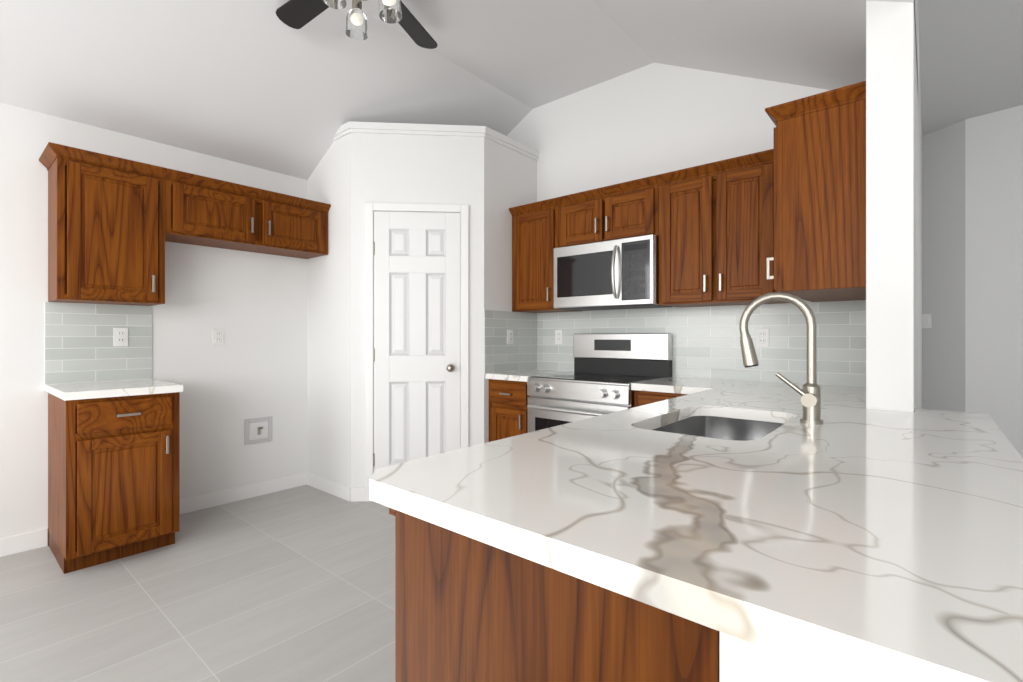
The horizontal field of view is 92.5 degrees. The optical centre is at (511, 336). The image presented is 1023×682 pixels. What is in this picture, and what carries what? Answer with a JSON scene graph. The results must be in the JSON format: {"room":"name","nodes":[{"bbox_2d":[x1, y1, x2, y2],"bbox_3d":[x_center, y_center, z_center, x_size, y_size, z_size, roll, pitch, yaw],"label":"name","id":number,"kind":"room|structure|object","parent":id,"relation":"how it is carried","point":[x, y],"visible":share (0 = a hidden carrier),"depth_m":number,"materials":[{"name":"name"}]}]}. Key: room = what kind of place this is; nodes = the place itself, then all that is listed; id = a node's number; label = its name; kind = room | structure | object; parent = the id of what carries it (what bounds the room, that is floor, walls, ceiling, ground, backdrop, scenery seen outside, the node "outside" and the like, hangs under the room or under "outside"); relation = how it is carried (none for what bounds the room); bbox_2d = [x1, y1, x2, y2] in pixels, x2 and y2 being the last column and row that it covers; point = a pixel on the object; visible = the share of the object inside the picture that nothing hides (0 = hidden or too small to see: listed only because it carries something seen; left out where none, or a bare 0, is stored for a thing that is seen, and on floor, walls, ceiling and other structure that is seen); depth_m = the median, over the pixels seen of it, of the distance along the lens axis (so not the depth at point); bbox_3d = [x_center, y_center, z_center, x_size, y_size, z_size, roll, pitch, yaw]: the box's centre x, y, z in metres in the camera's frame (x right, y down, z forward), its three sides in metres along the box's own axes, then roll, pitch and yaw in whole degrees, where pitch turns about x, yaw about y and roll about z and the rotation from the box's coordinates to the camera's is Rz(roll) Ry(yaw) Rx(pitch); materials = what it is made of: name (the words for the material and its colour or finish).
{"room":"kitchen","nodes":[
{"label":"kitchen","id":0,"kind":"room"},
{"bbox_2d":[0,103,306,544],"bbox_3d":[-3.719,-0.050,1.655,0.150,2.480,9.150,0,0,40],"label":"wall","id":1,"kind":"structure","parent":0,"point":[259,300],"depth_m":3.33,"materials":[{"name":"white paint"}]},
{"bbox_2d":[45,302,151,384],"bbox_3d":[-2.489,0.035,2.979,0.008,0.470,0.504,0,0,40],"label":"tile","id":2,"kind":"structure","parent":1,"relation":"attached to","point":[79,337],"depth_m":2.95,"materials":[{"name":"grey tile"}]},
{"bbox_2d":[39,142,166,305],"bbox_3d":[-2.357,-0.604,2.842,0.382,0.808,0.518,0,0,40],"label":"upper cabinet","id":3,"kind":"object","parent":1,"relation":"attached to","point":[106,213],"visible":1,"depth_m":2.73,"materials":[{"name":"brown wood"}]},
{"bbox_2d":[114,328,127,345],"bbox_3d":[-2.424,0.000,3.041,0.008,0.116,0.072,0,0,40],"label":"outlet","id":4,"kind":"object","parent":1,"relation":"attached to","point":[120,334],"visible":1,"depth_m":3.04,"materials":[{"name":"white plastic"}]},
{"bbox_2d":[212,329,223,344],"bbox_3d":[-2.074,0.000,3.465,0.008,0.116,0.072,0,0,40],"label":"outlet","id":5,"kind":"object","parent":1,"relation":"attached to","point":[217,334],"visible":1,"depth_m":3.46,"materials":[{"name":"white plastic"}]},
{"bbox_2d":[165,168,330,258],"bbox_3d":[-1.848,-0.819,3.440,0.382,0.378,1.051,0,0,40],"label":"upper cabinet","id":6,"kind":"object","parent":1,"relation":"attached to","point":[199,210],"visible":0.94,"depth_m":3.28,"materials":[{"name":"brown wood"}]},
{"bbox_2d":[245,416,271,444],"bbox_3d":[-1.886,0.700,3.667,0.034,0.190,0.200,0,0,40],"label":"outlet box","id":7,"kind":"object","parent":1,"relation":"attached to","point":[259,429],"visible":1,"depth_m":3.67,"materials":[{"name":"grey plastic"}]},
{"bbox_2d":[0,485,394,681],"bbox_3d":[0.898,1.215,0.253,9.300,0.050,13.000,0,0,40],"label":"floor","id":8,"kind":"structure","parent":0,"point":[296,584],"depth_m":2.17,"materials":[{"name":"tile"}]},
{"bbox_2d":[48,392,179,573],"bbox_3d":[-2.242,0.750,2.768,0.652,0.879,0.480,0,0,40],"label":"base cabinet","id":9,"kind":"object","parent":8,"relation":"on","point":[114,462],"visible":0.93,"depth_m":2.57,"materials":[{"name":"brown wood"}]},
{"bbox_2d":[45,379,183,400],"bbox_3d":[-2.252,0.290,2.776,0.628,0.040,0.504,0,0,40],"label":"countertop","id":10,"kind":"structure","parent":9,"relation":"on","point":[103,389],"depth_m":2.63,"materials":[{"name":"stone"}]},
{"bbox_2d":[489,379,529,441],"bbox_3d":[0.160,0.750,3.734,0.408,0.879,0.652,0,0,40],"label":"base cabinet","id":11,"kind":"object","parent":8,"relation":"on","point":[508,400],"visible":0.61,"depth_m":3.52,"materials":[{"name":"brown wood"}]},
{"bbox_2d":[485,369,573,381],"bbox_3d":[0.164,0.290,3.739,0.409,0.040,0.626,0,0,40],"label":"countertop","id":12,"kind":"structure","parent":11,"relation":"on","point":[523,375],"depth_m":3.60,"materials":[{"name":"stone"}]},
{"bbox_2d":[389,507,719,681],"bbox_3d":[0.851,0.750,1.802,0.677,0.879,2.698,0,0,40],"label":"peninsula base panel","id":13,"kind":"object","parent":8,"relation":"on","point":[467,609],"visible":0.19,"depth_m":0.75,"materials":[{"name":"brown wood"}]},
{"bbox_2d":[370,292,1022,681],"bbox_3d":[0.788,0.188,1.825,1.486,0.668,2.731,0,0,40],"label":"countertop","id":14,"kind":"structure","parent":13,"relation":"on","point":[806,523],"depth_m":0.77,"materials":[{"name":"stone"}]},
{"bbox_2d":[652,416,783,440],"bbox_3d":[0.678,0.416,1.603,0.393,0.212,0.658,0,0,40],"label":"sink","id":15,"kind":"object","parent":14,"relation":"in","point":[739,428],"depth_m":1.85,"materials":[{"name":"silver metal"}]},
{"bbox_2d":[739,292,822,424],"bbox_3d":[0.868,0.062,1.589,0.239,0.416,0.087,0,0,40],"label":"faucet","id":16,"kind":"object","parent":14,"relation":"on","point":[811,392],"depth_m":1.54,"materials":[{"name":"silver metal"}]},
{"bbox_2d":[527,333,671,432],"bbox_3d":[0.584,0.582,3.324,0.756,1.216,0.706,0,0,40],"label":"stove","id":17,"kind":"object","parent":8,"relation":"on","point":[606,365],"visible":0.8,"depth_m":3.31,"materials":[{"name":"silver metal"}]},
{"bbox_2d":[634,390,687,406],"bbox_3d":[1.098,0.750,2.935,0.520,0.879,0.652,0,0,40],"label":"base cabinet","id":18,"kind":"object","parent":8,"relation":"on","point":[641,398],"visible":0.02,"depth_m":2.82,"materials":[{"name":"brown wood"}]},
{"bbox_2d":[307,121,538,487],"bbox_3d":[-0.718,-0.181,4.027,1.347,2.742,1.347,0,0,40],"label":"wall","id":19,"kind":"structure","parent":0,"point":[484,169],"depth_m":3.62,"materials":[{"name":"white paint"}]},
{"bbox_2d":[0,472,364,556],"bbox_3d":[-2.471,1.140,0.071,3.804,0.100,8.354,0,0,40],"label":"baseboard","id":20,"kind":"structure","parent":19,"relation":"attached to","point":[14,544],"depth_m":3.54,"materials":[{"name":"white paint"}]},
{"bbox_2d":[365,202,468,501],"bbox_3d":[-0.687,0.109,3.578,0.538,2.163,0.538,0,0,40],"label":"wall door","id":21,"kind":"structure","parent":19,"relation":"in","point":[417,260],"depth_m":3.57,"materials":[{"name":"white wood"}]},
{"bbox_2d":[507,330,512,343],"bbox_3d":[-0.009,0.000,3.835,0.008,0.116,0.072,0,0,40],"label":"outlet","id":22,"kind":"object","parent":19,"relation":"attached to","point":[509,332],"visible":1,"depth_m":3.83,"materials":[{"name":"white plastic"}]},
{"bbox_2d":[484,310,536,372],"bbox_3d":[0.009,0.035,3.870,0.008,0.470,0.644,0,0,40],"label":"wall tile","id":23,"kind":"structure","parent":19,"relation":"attached to","point":[499,356],"depth_m":3.83,"materials":[{"name":"grey tile"}]},
{"bbox_2d":[0,0,918,179],"bbox_3d":[-2.276,-1.600,0.427,3.940,0.820,9.150,0,0,40],"label":"ceiling","id":24,"kind":"structure","parent":0,"point":[230,80],"depth_m":2.94,"materials":[{"name":"white paint"}]},
{"bbox_2d":[276,0,437,48],"bbox_3d":[-0.754,-1.715,2.333,1.286,0.430,1.319,0,0,40],"label":"ceiling fan","id":25,"kind":"object","parent":24,"relation":"attached to","point":[296,14],"visible":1,"depth_m":2.57,"materials":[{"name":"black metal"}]},
{"bbox_2d":[507,63,918,408],"bbox_3d":[0.698,-0.385,3.805,3.790,3.150,0.150,0,0,40],"label":"wall","id":26,"kind":"structure","parent":0,"point":[652,119],"depth_m":3.46,"materials":[{"name":"white paint"}]},
{"bbox_2d":[509,198,577,312],"bbox_3d":[0.261,-0.604,3.825,0.444,0.808,0.382,0,0,40],"label":"upper cabinet","id":27,"kind":"object","parent":26,"relation":"attached to","point":[535,226],"visible":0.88,"depth_m":3.70,"materials":[{"name":"brown wood"}]},
{"bbox_2d":[555,330,562,343],"bbox_3d":[0.382,0.000,3.959,0.072,0.116,0.008,0,0,40],"label":"outlet","id":28,"kind":"object","parent":26,"relation":"attached to","point":[558,333],"visible":1,"depth_m":3.96,"materials":[{"name":"white plastic"}]},
{"bbox_2d":[556,175,658,246],"bbox_3d":[0.722,-0.824,3.433,0.760,0.368,0.382,0,0,40],"label":"upper cabinet","id":29,"kind":"object","parent":26,"relation":"attached to","point":[628,209],"visible":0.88,"depth_m":3.28,"materials":[{"name":"brown wood"}]},
{"bbox_2d":[554,234,669,310],"bbox_3d":[0.692,-0.419,3.398,0.756,0.437,0.458,0,0,40],"label":"microwave","id":30,"kind":"object","parent":29,"relation":"attached to","point":[623,273],"visible":0.98,"depth_m":3.23,"materials":[{"name":"silver metal"}]},
{"bbox_2d":[537,299,865,386],"bbox_3d":[1.098,0.045,3.361,2.325,0.530,0.008,0,0,40],"label":"tile","id":31,"kind":"structure","parent":26,"relation":"attached to","point":[706,339],"depth_m":3.10,"materials":[{"name":"grey tile"}]},
{"bbox_2d":[656,149,788,306],"bbox_3d":[1.273,-0.604,2.963,0.682,0.808,0.382,0,0,40],"label":"upper cabinet","id":32,"kind":"object","parent":26,"relation":"attached to","point":[716,219],"visible":0.78,"depth_m":2.84,"materials":[{"name":"brown wood"}]},
{"bbox_2d":[756,328,768,346],"bbox_3d":[1.528,0.005,2.983,0.072,0.116,0.008,0,0,40],"label":"outlet","id":33,"kind":"object","parent":26,"relation":"attached to","point":[762,334],"visible":1,"depth_m":2.98,"materials":[{"name":"white plastic"}]},
{"bbox_2d":[720,0,917,681],"bbox_3d":[1.164,-0.310,1.537,0.140,3.000,2.700,0,0,40],"label":"wall","id":34,"kind":"structure","parent":0,"point":[891,48],"depth_m":1.80,"materials":[{"name":"white paint"}]},
{"bbox_2d":[765,81,865,301],"bbox_3d":[1.540,-0.604,2.385,0.380,0.808,0.896,0,0,40],"label":"upper cabinet","id":35,"kind":"object","parent":34,"relation":"attached to","point":[820,139],"visible":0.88,"depth_m":2.06,"materials":[{"name":"brown wood"}]},
{"bbox_2d":[918,26,1022,457],"bbox_3d":[0.574,-0.240,-0.653,2.060,2.860,11.200,0,0,40],"label":"wall","id":36,"kind":"structure","parent":0,"point":[971,170],"depth_m":3.67,"materials":[{"name":"grey paint"}]},
{"bbox_2d":[922,314,930,327],"bbox_3d":[3.375,-0.130,3.986,0.010,0.116,0.072,0,0,-13],"label":"switch","id":37,"kind":"object","parent":36,"relation":"attached to","point":[926,318],"visible":0.96,"depth_m":3.98,"materials":[{"name":"white plastic"}]},
{"bbox_2d":[918,0,1022,135],"bbox_3d":[0.989,-1.690,-0.481,2.210,0.080,12.000,0,0,40],"label":"ceiling","id":38,"kind":"structure","parent":0,"point":[971,51],"depth_m":2.90,"materials":[{"name":"white paint"}]}
]}

